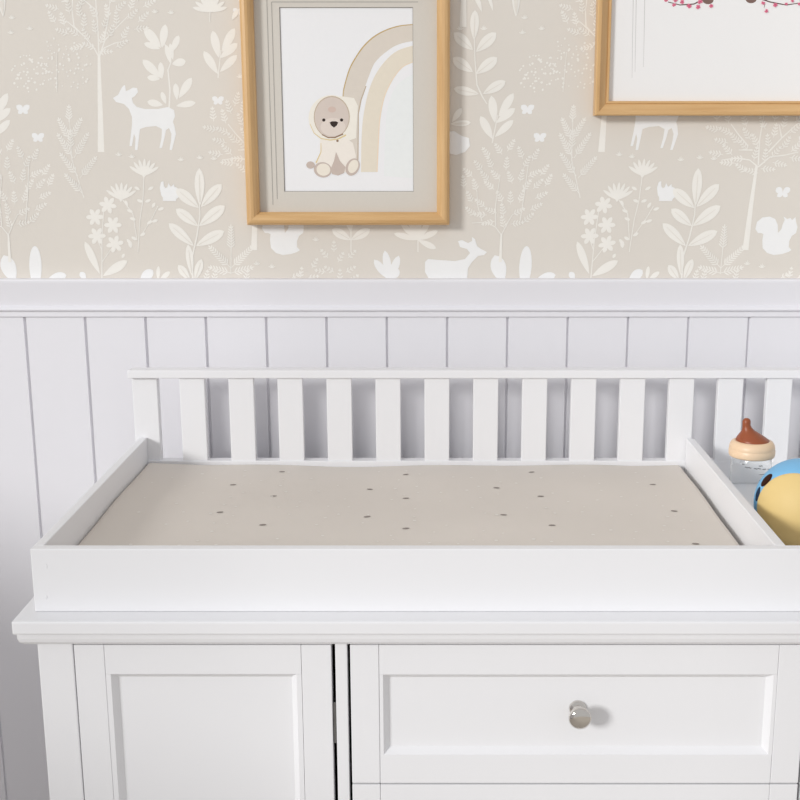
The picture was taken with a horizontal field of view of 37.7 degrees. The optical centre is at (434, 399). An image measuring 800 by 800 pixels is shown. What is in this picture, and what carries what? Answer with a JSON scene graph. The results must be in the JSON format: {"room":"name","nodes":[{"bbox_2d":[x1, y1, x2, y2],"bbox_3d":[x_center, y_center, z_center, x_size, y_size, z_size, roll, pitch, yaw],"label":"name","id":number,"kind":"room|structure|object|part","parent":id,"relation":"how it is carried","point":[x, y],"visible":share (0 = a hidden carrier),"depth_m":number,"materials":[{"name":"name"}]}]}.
{"room":"children's room","nodes":[
{"label":"children's room","id":0,"kind":"room"},
{"bbox_2d":[0,0,799,277],"bbox_3d":[0.100,-0.403,1.857,6.600,2.750,0.121,0,13,0],"label":"wall","id":1,"kind":"structure","parent":0,"point":[122,152],"depth_m":1.81,"materials":[{"name":"beige paper"}]},
{"bbox_2d":[239,0,449,224],"bbox_3d":[-0.134,-0.451,1.770,0.312,0.370,0.026,0,13,0],"label":"picture frame","id":2,"kind":"object","parent":1,"relation":"attached to","point":[346,103],"visible":1,"depth_m":1.78,"materials":[{"name":"brown wood"}]},
{"bbox_2d":[280,8,412,190],"bbox_3d":[-0.134,-0.453,1.778,0.279,0.337,0.001,0,13,0],"label":"print","id":3,"kind":"object","parent":2,"relation":"attached to","point":[346,74],"depth_m":1.78,"materials":[{"name":"white paper"}]},
{"bbox_2d":[0,317,799,799],"bbox_3d":[0.067,0.391,1.968,6.381,1.152,0.009,0,13,0],"label":"wainscoting","id":4,"kind":"structure","parent":1,"relation":"attached to","point":[67,409],"depth_m":1.87,"materials":[{"name":"white paint"}]},
{"bbox_2d":[0,278,799,316],"bbox_3d":[0.100,-0.161,1.841,6.600,0.060,0.018,0,13,0],"label":"trim","id":5,"kind":"structure","parent":1,"relation":"attached to","point":[19,297],"depth_m":1.84,"materials":[{"name":"white paint"}]},
{"bbox_2d":[593,0,799,115],"bbox_3d":[0.491,-0.607,1.737,0.500,0.360,0.023,0,13,0],"label":"picture frame","id":6,"kind":"object","parent":1,"relation":"attached to","point":[653,57],"visible":1,"depth_m":1.76,"materials":[{"name":"brown wood"}]},
{"bbox_3d":[0.100,1.444,0.100,6.600,0.080,4.360,0,13,0],"label":"floor","id":7,"kind":"structure","parent":0,"visible":0},
{"bbox_2d":[12,597,799,799],"bbox_3d":[0.164,0.605,1.669,1.266,0.865,0.567,0,13,0],"label":"dresser","id":8,"kind":"object","parent":7,"relation":"on","point":[137,705],"visible":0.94,"depth_m":1.35,"materials":[{"name":"white paint"}]},
{"bbox_3d":[-0.264,0.622,1.419,0.292,0.712,0.024,0,13,0],"label":"door","id":9,"kind":"part","parent":8,"relation":"part of","materials":[{"name":"white paint"}]},
{"bbox_3d":[0.164,0.208,1.580,1.266,0.020,0.558,0,13,0],"label":"moulding","id":10,"kind":"part","parent":8,"relation":"part of","materials":[{"name":"white paint"}]},
{"bbox_2d":[30,367,799,610],"bbox_3d":[0.164,0.095,1.556,1.253,0.181,0.515,0,13,0],"label":"tray","id":11,"kind":"object","parent":8,"relation":"on","point":[759,573],"visible":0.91,"depth_m":1.32,"materials":[{"name":"white paint"}]},
{"bbox_3d":[-0.447,0.147,1.566,0.012,0.075,0.484,0,13,0],"label":"panel","id":12,"kind":"part","parent":11,"relation":"part of","materials":[{"name":"white paint"}]},
{"bbox_3d":[-0.440,0.044,1.799,0.038,0.165,0.016,0,13,0],"label":"post","id":13,"kind":"part","parent":11,"relation":"part of","materials":[{"name":"white paint"}]},
{"bbox_2d":[79,463,738,544],"bbox_3d":[-0.032,0.162,1.567,0.817,0.036,0.472,0,13,0],"label":"changing pad","id":14,"kind":"object","parent":11,"relation":"in","point":[165,504],"visible":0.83,"depth_m":1.58,"materials":[{"name":"beige fabric"}]},
{"bbox_3d":[0.164,0.202,1.323,1.232,0.075,0.013,0,13,0],"label":"panel","id":15,"kind":"part","parent":11,"relation":"part of","materials":[{"name":"white paint"}]},
{"bbox_3d":[0.164,-0.041,1.776,1.253,0.012,0.026,0,13,0],"label":"rail","id":16,"kind":"part","parent":11,"relation":"part of","materials":[{"name":"white paint"}]},
{"bbox_3d":[0.164,0.108,1.810,1.208,0.035,0.019,0,13,0],"label":"rail","id":17,"kind":"part","parent":11,"relation":"part of","materials":[{"name":"white paint"}]},
{"bbox_2d":[728,418,775,507],"bbox_3d":[0.430,0.097,1.595,0.062,0.150,0.062,0,13,0],"label":"baby bottle","id":18,"kind":"object","parent":11,"relation":"on","point":[751,453],"visible":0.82,"depth_m":1.57,"materials":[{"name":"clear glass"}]},
{"bbox_2d":[753,458,799,544],"bbox_3d":[0.470,0.134,1.507,0.118,0.118,0.118,0,13,0],"label":"toy","id":19,"kind":"object","parent":11,"relation":"on","point":[777,493],"visible":0.84,"depth_m":1.47,"materials":[{"name":"yellow plastic"}]},
{"bbox_3d":[0.164,0.531,1.398,0.520,0.173,0.024,0,13,0],"label":"drawer","id":20,"kind":"part","parent":8,"relation":"part of","materials":[{"name":"white paint"}]},
{"bbox_3d":[0.164,0.360,1.359,0.520,0.173,0.024,0,13,0],"label":"drawer","id":21,"kind":"part","parent":8,"relation":"part of","materials":[{"name":"white paint"}]},
{"bbox_3d":[0.165,0.359,1.340,0.026,0.026,0.030,0,13,0],"label":"knob","id":22,"kind":"part","parent":8,"relation":"part of","materials":[{"name":"silver metal"}]}
]}

